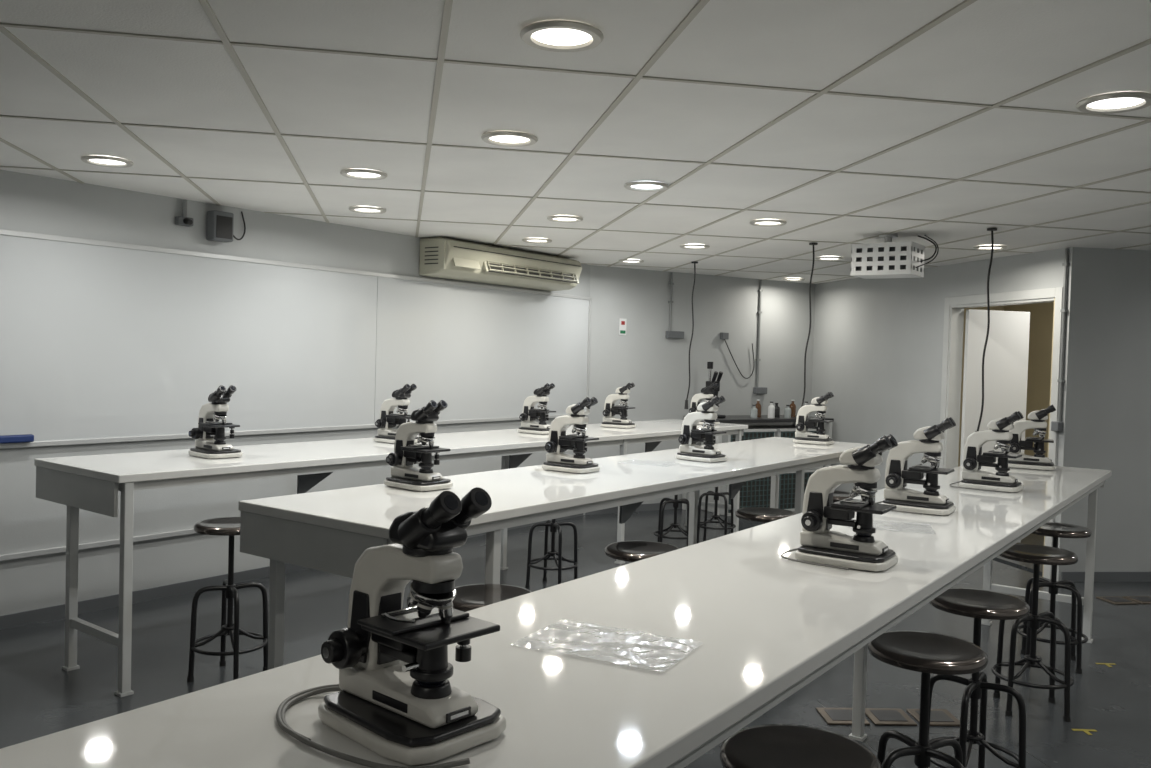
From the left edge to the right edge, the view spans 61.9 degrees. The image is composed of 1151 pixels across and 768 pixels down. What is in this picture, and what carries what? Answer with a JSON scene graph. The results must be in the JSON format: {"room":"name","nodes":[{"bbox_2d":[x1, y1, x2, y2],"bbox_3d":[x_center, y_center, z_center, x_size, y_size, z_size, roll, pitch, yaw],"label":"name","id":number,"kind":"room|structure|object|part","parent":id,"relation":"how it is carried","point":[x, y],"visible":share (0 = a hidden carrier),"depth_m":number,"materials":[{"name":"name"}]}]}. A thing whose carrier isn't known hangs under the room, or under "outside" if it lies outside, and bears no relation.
{"room":"science classroom","nodes":[
{"label":"science classroom","id":0,"kind":"room"},
{"bbox_2d":[0,434,33,443],"bbox_3d":[-2.915,0.286,4.984,0.034,0.040,0.190,3,2,37],"label":"eraser","id":1,"kind":"object","parent":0,"point":[23,438],"depth_m":4.98,"materials":[{"name":"blue plastic"}]},
{"bbox_2d":[0,170,590,615],"bbox_3d":[-2.812,0.086,5.268,0.102,2.380,9.691,3,2,36],"label":"wall","id":2,"kind":"structure","parent":0,"point":[28,202],"depth_m":5.67,"materials":[{"name":"paint"}]},
{"bbox_2d":[0,528,195,560],"bbox_3d":[-2.516,0.900,5.620,0.020,0.030,8.600,3,2,36],"label":"rail","id":3,"kind":"object","parent":2,"relation":"attached to","point":[40,552],"visible":0.2,"depth_m":5.37,"materials":[{"name":"silver metal"}]},
{"bbox_2d":[175,199,193,226],"bbox_3d":[-2.313,-1.019,5.706,0.093,0.152,0.100,3,2,36],"label":"security camera","id":4,"kind":"object","parent":2,"relation":"attached to","point":[183,220],"visible":1,"depth_m":5.69,"materials":[{"name":"grey plastic"}]},
{"bbox_2d":[206,210,245,242],"bbox_3d":[-2.139,-0.980,5.935,0.103,0.211,0.275,3,2,36],"label":"wall speaker","id":5,"kind":"object","parent":2,"relation":"attached to","point":[219,224],"visible":1,"depth_m":5.84,"materials":[{"name":"grey plastic"}]},
{"bbox_2d":[0,513,582,629],"bbox_3d":[-2.799,1.242,5.266,0.012,0.070,9.651,3,2,36],"label":"baseboard","id":6,"kind":"structure","parent":2,"relation":"attached to","point":[90,605],"depth_m":5.64,"materials":[{"name":"grey plastic"}]},
{"bbox_2d":[0,229,591,448],"bbox_3d":[-2.461,-0.234,5.615,0.026,1.128,8.710,3,2,36],"label":"whiteboard","id":7,"kind":"object","parent":2,"relation":"attached to","point":[101,341],"visible":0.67,"depth_m":6.11,"materials":[{"name":"plastic"}]},
{"bbox_2d":[419,237,581,290],"bbox_3d":[-0.564,-0.964,7.867,0.339,0.280,1.685,3,2,36],"label":"air conditioner","id":8,"kind":"object","parent":2,"relation":"attached to","point":[440,257],"visible":1,"depth_m":7.59,"materials":[{"name":"plastic"}]},
{"bbox_2d":[0,0,1150,283],"bbox_3d":[0.774,-1.028,4.297,6.920,0.100,12.300,3,2,36],"label":"ceiling","id":9,"kind":"structure","parent":0,"point":[990,52],"depth_m":3.51,"materials":[{"name":"tile"}]},
{"bbox_2d":[81,155,133,167],"bbox_3d":[-2.223,-1.056,4.561,0.228,0.014,0.228,3,2,36],"label":"recessed light","id":10,"kind":"object","parent":9,"relation":"in","point":[105,161],"depth_m":4.55,"materials":[{"name":"white plastic"}]},
{"bbox_2d":[340,169,387,179],"bbox_3d":[-1.037,-1.026,4.707,0.228,0.014,0.228,3,2,36],"label":"recessed light","id":11,"kind":"object","parent":9,"relation":"in","point":[361,174],"depth_m":4.69,"materials":[{"name":"white plastic"}]},
{"bbox_2d":[349,206,385,213],"bbox_3d":[-1.275,-1.066,5.886,0.228,0.014,0.228,3,2,36],"label":"recessed light","id":12,"kind":"object","parent":9,"relation":"in","point":[358,209],"depth_m":5.87,"materials":[{"name":"white plastic"}]},
{"bbox_2d":[481,131,537,146],"bbox_3d":[-0.264,-0.981,3.847,0.228,0.014,0.228,3,2,36],"label":"recessed light","id":13,"kind":"object","parent":9,"relation":"in","point":[499,138],"depth_m":3.83,"materials":[{"name":"white plastic"}]},
{"bbox_2d":[522,238,551,242],"bbox_3d":[-0.287,-1.074,7.196,0.228,0.014,0.228,3,2,36],"label":"recessed light","id":14,"kind":"object","parent":9,"relation":"in","point":[529,240],"depth_m":7.17,"materials":[{"name":"white plastic"}]},
{"bbox_2d":[520,20,603,51],"bbox_3d":[-0.037,-0.940,2.602,0.228,0.014,0.228,3,2,36],"label":"recessed light","id":15,"kind":"object","parent":9,"relation":"in","point":[553,35],"depth_m":2.59,"materials":[{"name":"white plastic"}]},
{"bbox_2d":[547,215,582,222],"bbox_3d":[-0.066,-1.035,6.029,0.228,0.014,0.228,3,2,36],"label":"recessed light","id":16,"kind":"object","parent":9,"relation":"in","point":[559,218],"depth_m":6.01,"materials":[{"name":"white plastic"}]},
{"bbox_2d":[0,0,1150,283],"bbox_3d":[0.753,-0.974,4.261,6.901,0.006,12.210,3,2,36],"label":"grid","id":17,"kind":"object","parent":9,"relation":"attached to","point":[699,6],"visible":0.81,"depth_m":3.78,"materials":[{"name":"beige metal"}]},
{"bbox_2d":[619,259,643,262],"bbox_3d":[0.495,-1.089,8.530,0.228,0.014,0.228,3,2,36],"label":"recessed light","id":18,"kind":"object","parent":9,"relation":"in","point":[625,260],"depth_m":8.50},
{"bbox_2d":[624,181,668,191],"bbox_3d":[0.357,-0.990,4.817,0.228,0.014,0.228,3,2,36],"label":"recessed light","id":19,"kind":"object","parent":9,"relation":"in","point":[642,186],"depth_m":4.80,"materials":[{"name":"white plastic"}]},
{"bbox_2d":[684,261,697,408],"bbox_3d":[1.021,-0.427,8.490,0.088,1.302,0.060,3,2,36],"label":"power cable","id":20,"kind":"object","parent":9,"relation":"hanging from","point":[693,262],"visible":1,"depth_m":8.48,"materials":[{"name":"black rubber"}]},
{"bbox_2d":[680,244,709,248],"bbox_3d":[0.906,-1.043,7.301,0.228,0.014,0.228,3,2,36],"label":"recessed light","id":21,"kind":"object","parent":9,"relation":"in","point":[687,246],"depth_m":7.27,"materials":[{"name":"white plastic"}]},
{"bbox_2d":[749,219,786,226],"bbox_3d":[1.194,-0.998,5.952,0.228,0.014,0.228,3,2,36],"label":"recessed light","id":22,"kind":"object","parent":9,"relation":"in","point":[764,222],"depth_m":5.93,"materials":[{"name":"white plastic"}]},
{"bbox_2d":[782,278,804,280],"bbox_3d":[2.247,-1.077,9.895,0.228,0.014,0.228,3,2,36],"label":"recessed light","id":23,"kind":"object","parent":9,"relation":"in","point":[785,279],"depth_m":9.87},
{"bbox_2d":[801,243,817,406],"bbox_3d":[1.677,-0.356,6.951,0.108,1.322,0.060,3,2,36],"label":"power cable","id":24,"kind":"object","parent":9,"relation":"hanging from","point":[813,244],"visible":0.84,"depth_m":6.94,"materials":[{"name":"black rubber"}]},
{"bbox_2d":[815,256,843,260],"bbox_3d":[2.076,-1.025,7.853,0.228,0.014,0.228,3,2,36],"label":"recessed light","id":25,"kind":"object","parent":9,"relation":"in","point":[825,258],"depth_m":7.83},
{"bbox_2d":[850,234,938,278],"bbox_3d":[2.140,-0.855,6.382,0.530,0.277,0.280,3,2,36],"label":"projector","id":26,"kind":"object","parent":9,"relation":"attached to","point":[888,259],"visible":1,"depth_m":6.32,"materials":[{"name":"grey plastic"}]},
{"bbox_2d":[975,228,996,431],"bbox_3d":[2.553,-0.294,5.980,0.088,1.342,0.060,3,2,36],"label":"power cable","id":27,"kind":"object","parent":9,"relation":"hanging from","point":[988,229],"visible":0.9,"depth_m":5.97,"materials":[{"name":"black rubber"}]},
{"bbox_2d":[973,245,1007,250],"bbox_3d":[2.963,-0.973,6.862,0.228,0.014,0.228,3,2,36],"label":"recessed light","id":28,"kind":"object","parent":9,"relation":"in","point":[984,247],"depth_m":6.84,"materials":[{"name":"white plastic"}]},
{"bbox_2d":[1076,92,1150,113],"bbox_3d":[1.738,-0.904,3.090,0.228,0.014,0.228,3,2,36],"label":"recessed light","id":29,"kind":"object","parent":9,"relation":"in","point":[1117,102],"depth_m":3.08,"materials":[{"name":"white plastic"}]},
{"bbox_2d":[0,509,1150,767],"bbox_3d":[0.946,1.447,4.703,6.920,0.102,13.130,3,2,36],"label":"floor","id":30,"kind":"structure","parent":0,"point":[39,698],"depth_m":4.70,"materials":[{"name":"plastic"}]},
{"bbox_2d":[187,517,267,681],"bbox_3d":[-1.575,0.982,4.382,0.333,0.706,0.333,2,2,15],"label":"stool","id":31,"kind":"object","parent":30,"relation":"on","point":[222,526],"visible":0.89,"depth_m":4.36,"materials":[{"name":"metal"}]},
{"bbox_2d":[34,419,747,696],"bbox_3d":[-0.531,0.831,6.512,0.813,0.950,5.600,3,2,38],"label":"table","id":32,"kind":"object","parent":30,"relation":"on","point":[92,483],"visible":0.76,"depth_m":4.58,"materials":[{"name":"white laminate"}]},
{"bbox_2d":[188,385,242,458],"bbox_3d":[-1.816,0.183,4.843,0.250,0.363,0.195,3,2,40],"label":"microscope","id":33,"kind":"object","parent":32,"relation":"on","point":[210,428],"visible":1,"depth_m":4.80,"materials":[{"name":"white plastic"}]},
{"bbox_2d":[373,384,417,442],"bbox_3d":[-1.090,0.175,5.874,0.250,0.363,0.195,3,2,33],"label":"microscope","id":34,"kind":"object","parent":32,"relation":"on","point":[388,420],"visible":0.78,"depth_m":5.84,"materials":[{"name":"white plastic"}]},
{"bbox_2d":[518,383,555,433],"bbox_3d":[-0.269,0.171,6.884,0.250,0.363,0.195,3,2,36],"label":"microscope","id":35,"kind":"object","parent":32,"relation":"on","point":[529,414],"visible":0.97,"depth_m":6.85,"materials":[{"name":"white plastic"}]},
{"bbox_2d":[601,382,635,427],"bbox_3d":[0.350,0.166,7.697,0.250,0.363,0.195,3,2,30],"label":"microscope","id":36,"kind":"object","parent":32,"relation":"on","point":[610,410],"visible":1,"depth_m":7.66,"materials":[{"name":"white plastic"}]},
{"bbox_2d":[689,383,719,424],"bbox_3d":[1.121,0.169,8.361,0.250,0.363,0.195,3,2,39],"label":"microscope","id":37,"kind":"object","parent":32,"relation":"on","point":[706,392],"visible":0.44,"depth_m":8.33,"materials":[{"name":"white plastic"}]},
{"bbox_2d":[452,584,531,611],"bbox_3d":[-0.297,1.051,3.197,0.333,0.706,0.333,3,2,30],"label":"stool","id":38,"kind":"object","parent":30,"relation":"on","point":[473,596],"visible":0.14,"depth_m":3.21,"materials":[{"name":"metal"}]},
{"bbox_2d":[525,519,577,587],"bbox_3d":[-0.144,0.971,6.260,0.333,0.706,0.333,2,2,27],"label":"stool","id":39,"kind":"object","parent":30,"relation":"on","point":[553,525],"visible":0.7,"depth_m":6.24,"materials":[{"name":"metal"}]},
{"bbox_2d":[238,437,870,669],"bbox_3d":[0.448,0.898,5.094,0.800,0.950,4.600,3,2,36],"label":"table","id":40,"kind":"object","parent":30,"relation":"on","point":[328,531],"visible":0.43,"depth_m":3.73,"materials":[{"name":"white laminate"}]},
{"bbox_2d":[384,400,452,490],"bbox_3d":[-0.640,0.242,3.928,0.250,0.363,0.195,3,2,38],"label":"microscope","id":41,"kind":"object","parent":40,"relation":"on","point":[406,453],"visible":1,"depth_m":3.89,"materials":[{"name":"white plastic"}]},
{"bbox_2d":[542,397,599,472],"bbox_3d":[-0.016,0.239,4.662,0.250,0.363,0.195,3,2,34],"label":"microscope","id":42,"kind":"object","parent":40,"relation":"on","point":[559,442],"visible":1,"depth_m":4.63,"materials":[{"name":"white plastic"}]},
{"bbox_2d":[618,460,679,466],"bbox_3d":[0.388,0.417,5.075,0.280,0.006,0.200,2,2,26],"label":"document","id":43,"kind":"object","parent":40,"relation":"on","point":[637,462],"visible":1,"depth_m":5.06,"materials":[{"name":"white paper"}]},
{"bbox_2d":[676,396,726,461],"bbox_3d":[0.705,0.241,5.326,0.250,0.363,0.195,3,2,40],"label":"microscope","id":44,"kind":"object","parent":40,"relation":"on","point":[690,435],"visible":1,"depth_m":5.29,"materials":[{"name":"white plastic"}]},
{"bbox_2d":[793,392,833,444],"bbox_3d":[1.660,0.231,6.660,0.250,0.363,0.195,3,2,30],"label":"microscope","id":45,"kind":"object","parent":40,"relation":"on","point":[803,423],"visible":1,"depth_m":6.63,"materials":[{"name":"white plastic"}]},
{"bbox_2d":[0,461,1111,767],"bbox_3d":[0.976,0.966,3.183,0.700,0.950,6.000,3,2,36],"label":"table","id":46,"kind":"object","parent":30,"relation":"on","point":[768,625],"visible":0.77,"depth_m":1.77,"materials":[{"name":"white laminate"}]},
{"bbox_2d":[276,487,505,767],"bbox_3d":[-0.278,0.322,1.406,0.380,0.362,0.242,3,2,42],"label":"microscope","id":47,"kind":"object","parent":46,"relation":"on","point":[396,698],"visible":1,"depth_m":1.36,"materials":[{"name":"white plastic"}]},
{"bbox_3d":[-0.320,0.491,1.379,0.155,0.022,0.377,0,2,-40],"label":"power cord","id":48,"kind":"part","parent":47,"relation":"part of","materials":[{"name":"grey plastic"}]},
{"bbox_2d":[512,619,702,671],"bbox_3d":[0.063,0.497,1.841,0.310,0.006,0.210,2,2,28],"label":"plastic bag","id":49,"kind":"object","parent":46,"relation":"on","point":[635,648],"visible":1,"depth_m":1.83,"materials":[{"name":"clear plastic"}]},
{"bbox_2d":[781,434,897,570],"bbox_3d":[0.737,0.315,2.684,0.300,0.363,0.214,3,2,34],"label":"microscope","id":50,"kind":"object","parent":46,"relation":"on","point":[860,551],"visible":1,"depth_m":2.64,"materials":[{"name":"white plastic"}]},
{"bbox_3d":[0.647,0.482,2.658,0.090,0.022,0.236,1,2,-22],"label":"power cord","id":51,"kind":"part","parent":50,"relation":"part of","materials":[{"name":"grey plastic"}]},
{"bbox_2d":[847,518,935,533],"bbox_3d":[1.077,0.486,3.291,0.280,0.005,0.200,2,2,16],"label":"document","id":52,"kind":"object","parent":46,"relation":"on","point":[878,524],"visible":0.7,"depth_m":3.28,"materials":[{"name":"white paper"}]},
{"bbox_2d":[876,417,955,514],"bbox_3d":[1.294,0.303,3.686,0.302,0.363,0.216,3,2,32],"label":"microscope","id":53,"kind":"object","parent":46,"relation":"on","point":[897,475],"visible":0.96,"depth_m":3.65,"materials":[{"name":"white plastic"}]},
{"bbox_3d":[1.205,0.470,3.660,0.090,0.022,0.236,1,2,-22],"label":"power cord","id":54,"kind":"part","parent":53,"relation":"part of","materials":[{"name":"grey plastic"}]},
{"bbox_2d":[949,411,1023,491],"bbox_3d":[1.891,0.300,4.415,0.308,0.363,0.221,3,2,36],"label":"microscope","id":55,"kind":"object","parent":46,"relation":"on","point":[973,478],"visible":1,"depth_m":4.38,"materials":[{"name":"white plastic"}]},
{"bbox_3d":[1.801,0.466,4.390,0.090,0.022,0.236,1,2,-22],"label":"power cord","id":56,"kind":"part","parent":55,"relation":"part of","materials":[{"name":"grey plastic"}]},
{"bbox_2d":[1008,404,1055,469],"bbox_3d":[2.564,0.291,5.399,0.250,0.363,0.195,2,2,26],"label":"microscope","id":57,"kind":"object","parent":46,"relation":"on","point":[1037,422],"visible":0.9,"depth_m":5.36,"materials":[{"name":"white plastic"}]},
{"bbox_2d":[605,541,678,561],"bbox_3d":[0.276,1.043,4.066,0.333,0.706,0.333,2,2,1],"label":"stool","id":58,"kind":"object","parent":30,"relation":"on","point":[630,551],"visible":0.14,"depth_m":4.03,"materials":[{"name":"metal"}]},
{"bbox_2d":[653,495,688,545],"bbox_3d":[0.778,0.964,7.445,0.333,0.706,0.333,2,2,2],"label":"stool","id":59,"kind":"object","parent":30,"relation":"on","point":[675,501],"visible":0.57,"depth_m":7.43,"materials":[{"name":"metal"}]},
{"bbox_2d":[697,487,735,542],"bbox_3d":[1.159,0.962,7.910,0.333,0.706,0.333,2,2,22],"label":"stool","id":60,"kind":"object","parent":30,"relation":"on","point":[715,494],"visible":0.7,"depth_m":7.89,"materials":[{"name":"metal"}]},
{"bbox_2d":[699,476,770,515],"bbox_3d":[1.624,1.069,9.649,0.600,0.420,0.452,1,2,-30],"label":"cage","id":61,"kind":"object","parent":30,"relation":"on","point":[756,492],"visible":0.23,"depth_m":9.49,"materials":[{"name":"white paint"}]},
{"bbox_2d":[701,426,776,445],"bbox_3d":[1.636,0.646,9.637,0.600,0.420,0.452,1,2,-30],"label":"cage","id":62,"kind":"object","parent":61,"relation":"on","point":[753,432],"visible":0.24,"depth_m":9.46,"materials":[{"name":"white paint"}]},
{"bbox_2d":[682,415,833,514],"bbox_3d":[1.867,0.810,9.813,1.500,0.945,0.570,1,2,-30],"label":"countertop","id":63,"kind":"structure","parent":30,"relation":"on","point":[729,418],"depth_m":9.56,"materials":[{"name":"grey"}]},
{"bbox_2d":[706,362,725,417],"bbox_3d":[1.360,0.057,9.467,0.200,0.550,0.188,1,2,-30],"label":"microscope","id":64,"kind":"object","parent":63,"relation":"on","point":[709,382],"visible":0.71,"depth_m":9.43,"materials":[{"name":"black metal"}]},
{"bbox_2d":[750,405,757,417],"bbox_3d":[1.795,0.274,9.650,0.070,0.130,0.070,1,2,-30],"label":"bottle","id":65,"kind":"object","parent":63,"relation":"on","point":[753,414],"visible":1,"depth_m":9.62,"materials":[{"name":"grey plastic"}]},
{"bbox_2d":[755,399,760,416],"bbox_3d":[1.856,0.248,9.765,0.070,0.180,0.070,1,2,-30],"label":"bottle","id":66,"kind":"object","parent":63,"relation":"on","point":[758,405],"visible":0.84,"depth_m":9.74,"materials":[{"name":"orange glass"}]},
{"bbox_2d":[768,402,774,417],"bbox_3d":[1.987,0.260,9.737,0.070,0.163,0.070,1,2,-30],"label":"bottle","id":67,"kind":"object","parent":63,"relation":"on","point":[771,408],"visible":1,"depth_m":9.71,"materials":[{"name":"white plastic"}]},
{"bbox_2d":[775,403,779,416],"bbox_3d":[2.061,0.268,9.849,0.070,0.147,0.070,1,2,-30],"label":"bottle","id":68,"kind":"object","parent":63,"relation":"on","point":[777,408],"visible":0.82,"depth_m":9.82,"materials":[{"name":"grey plastic"}]},
{"bbox_2d":[784,405,790,417],"bbox_3d":[2.178,0.279,9.847,0.070,0.130,0.070,1,2,-30],"label":"bottle","id":69,"kind":"object","parent":63,"relation":"on","point":[787,411],"visible":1,"depth_m":9.82,"materials":[{"name":"grey plastic"}]},
{"bbox_2d":[789,400,795,416],"bbox_3d":[2.256,0.253,9.972,0.070,0.180,0.070,1,2,-30],"label":"bottle","id":70,"kind":"object","parent":63,"relation":"on","point":[792,406],"visible":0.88,"depth_m":9.94,"materials":[{"name":"orange glass"}]},
{"bbox_2d":[735,507,795,523],"bbox_3d":[1.008,1.034,5.141,0.333,0.706,0.333,0,2,-43],"label":"stool","id":71,"kind":"object","parent":30,"relation":"on","point":[759,514],"visible":0.16,"depth_m":5.08,"materials":[{"name":"leather"}]},
{"bbox_2d":[777,469,817,511],"bbox_3d":[2.179,1.076,9.968,0.600,0.420,0.452,1,2,-30],"label":"cage","id":72,"kind":"object","parent":30,"relation":"on","point":[786,482],"visible":0.2,"depth_m":9.71,"materials":[{"name":"white paint"}]},
{"bbox_2d":[752,425,822,468],"bbox_3d":[2.191,0.653,9.956,0.600,0.420,0.452,1,2,-30],"label":"table","id":73,"kind":"object","parent":72,"relation":"on","point":[786,431],"visible":0.24,"depth_m":9.71,"materials":[{"name":"white paint"}]},
{"bbox_2d":[720,724,881,767],"bbox_3d":[0.449,1.106,1.974,0.333,0.706,0.333,1,2,-30],"label":"stool","id":74,"kind":"object","parent":30,"relation":"on","point":[768,745],"visible":0.97,"depth_m":1.99,"materials":[{"name":"metal"}]},
{"bbox_2d":[833,490,859,502],"bbox_3d":[1.584,1.028,5.945,0.333,0.706,0.333,1,2,-33],"label":"stool","id":75,"kind":"object","parent":30,"relation":"on","point":[837,495],"visible":0.08,"depth_m":5.89,"materials":[{"name":"metal"}]},
{"bbox_2d":[816,708,959,725],"bbox_3d":[1.337,1.420,4.100,0.580,0.010,0.180,2,2,-2],"label":"outlet box","id":76,"kind":"object","parent":30,"relation":"on","point":[832,716],"visible":0.69,"depth_m":4.08,"materials":[{"name":"metal"}]},
{"bbox_2d":[867,631,987,767],"bbox_3d":[0.994,1.099,2.752,0.333,0.706,0.333,2,2,16],"label":"stool","id":77,"kind":"object","parent":30,"relation":"on","point":[927,653],"visible":0.99,"depth_m":2.73,"materials":[{"name":"metal"}]},
{"bbox_2d":[928,588,1029,767],"bbox_3d":[1.385,1.094,3.333,0.333,0.706,0.333,1,2,-11],"label":"stool","id":78,"kind":"object","parent":30,"relation":"on","point":[978,604],"visible":0.88,"depth_m":3.30,"materials":[{"name":"metal"}]},
{"bbox_2d":[991,544,1077,721],"bbox_3d":[2.029,1.087,4.250,0.333,0.706,0.333,2,2,12],"label":"stool","id":79,"kind":"object","parent":30,"relation":"on","point":[1037,555],"visible":0.89,"depth_m":4.21,"materials":[{"name":"metal"}]},
{"bbox_2d":[1017,522,1091,673],"bbox_3d":[2.449,1.081,4.921,0.333,0.706,0.333,2,2,21],"label":"stool","id":80,"kind":"object","parent":30,"relation":"on","point":[1056,530],"visible":0.7,"depth_m":4.88,"materials":[{"name":"metal"}]},
{"bbox_2d":[1096,596,1150,604],"bbox_3d":[3.663,1.424,6.330,0.380,0.010,0.180,1,2,-9],"label":"outlet box","id":81,"kind":"object","parent":30,"relation":"on","point":[1115,600],"visible":1,"depth_m":6.31,"materials":[{"name":"metal"}]},
{"bbox_2d":[584,265,814,514],"bbox_3d":[1.328,0.075,9.892,2.868,2.380,0.100,1,2,-30],"label":"wall","id":82,"kind":"structure","parent":0,"point":[657,365],"depth_m":9.71,"materials":[{"name":"paint"}]},
{"bbox_2d":[619,318,626,334],"bbox_3d":[0.459,-0.554,9.302,0.080,0.160,0.007,1,2,-30],"label":"safety sign","id":83,"kind":"object","parent":82,"relation":"attached to","point":[622,322],"visible":1,"depth_m":9.30,"materials":[{"name":"white plastic"}]},
{"bbox_2d":[585,503,681,514],"bbox_3d":[1.324,1.231,9.875,2.828,0.070,0.012,1,2,-30],"label":"baseboard","id":84,"kind":"structure","parent":82,"relation":"attached to","point":[653,506],"depth_m":9.49,"materials":[{"name":"grey plastic"}]},
{"bbox_2d":[665,272,683,338],"bbox_3d":[1.000,-0.783,9.579,0.200,0.652,0.049,1,2,-30],"label":"conduit","id":85,"kind":"object","parent":82,"relation":"attached to","point":[669,334],"visible":1,"depth_m":9.55,"materials":[{"name":"grey plastic"}]},
{"bbox_2d":[720,332,753,378],"bbox_3d":[1.688,-0.292,9.996,0.447,0.472,0.049,1,2,-30],"label":"power cable","id":86,"kind":"object","parent":82,"relation":"attached to","point":[723,335],"visible":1,"depth_m":9.93,"materials":[{"name":"grey plastic"}]},
{"bbox_2d":[753,280,766,393],"bbox_3d":[1.972,-0.496,10.150,0.160,1.202,0.049,1,2,-30],"label":"conduit","id":87,"kind":"object","parent":82,"relation":"attached to","point":[756,390],"visible":1,"depth_m":10.13,"materials":[{"name":"grey"}]},
{"bbox_2d":[811,247,1071,580],"bbox_3d":[3.087,0.157,8.704,0.100,2.380,3.848,1,2,-13],"label":"wall","id":88,"kind":"structure","parent":0,"point":[878,343],"depth_m":8.96,"materials":[{"name":"white paint"}]},
{"bbox_2d":[960,309,1029,542],"bbox_3d":[3.584,0.370,8.188,0.600,1.990,0.094,1,2,-13],"label":"door","id":89,"kind":"structure","parent":88,"relation":"in","point":[1007,348],"depth_m":8.18,"materials":[{"name":"white wood"}]},
{"bbox_2d":[939,287,1062,578],"bbox_3d":[3.347,0.336,7.568,0.130,2.100,1.390,1,2,-13],"label":"door frame","id":90,"kind":"structure","parent":88,"relation":"attached to","point":[954,307],"depth_m":8.12,"materials":[{"name":"white paint"}]},
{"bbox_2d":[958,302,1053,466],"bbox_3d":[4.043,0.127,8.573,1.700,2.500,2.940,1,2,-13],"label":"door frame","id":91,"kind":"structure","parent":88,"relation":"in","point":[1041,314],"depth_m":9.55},
{"bbox_2d":[1051,248,1069,431],"bbox_3d":[3.460,-0.313,6.844,0.049,1.302,0.070,1,2,-13],"label":"conduit","id":92,"kind":"object","parent":88,"relation":"attached to","point":[1057,426],"visible":1,"depth_m":6.83,"materials":[{"name":"grey metal"}]},
{"bbox_2d":[1058,247,1150,580],"bbox_3d":[5.284,0.263,7.099,3.651,2.380,0.100,1,2,-7],"label":"wall","id":93,"kind":"structure","parent":0,"point":[1108,410],"depth_m":6.86,"materials":[{"name":"paint"}]},
{"bbox_2d":[1061,572,1150,581],"bbox_3d":[5.259,1.419,7.075,3.611,0.070,0.015,1,2,-7],"label":"baseboard","id":94,"kind":"structure","parent":93,"relation":"attached to","point":[1072,576],"depth_m":6.89,"materials":[{"name":"grey plastic"}]}
]}

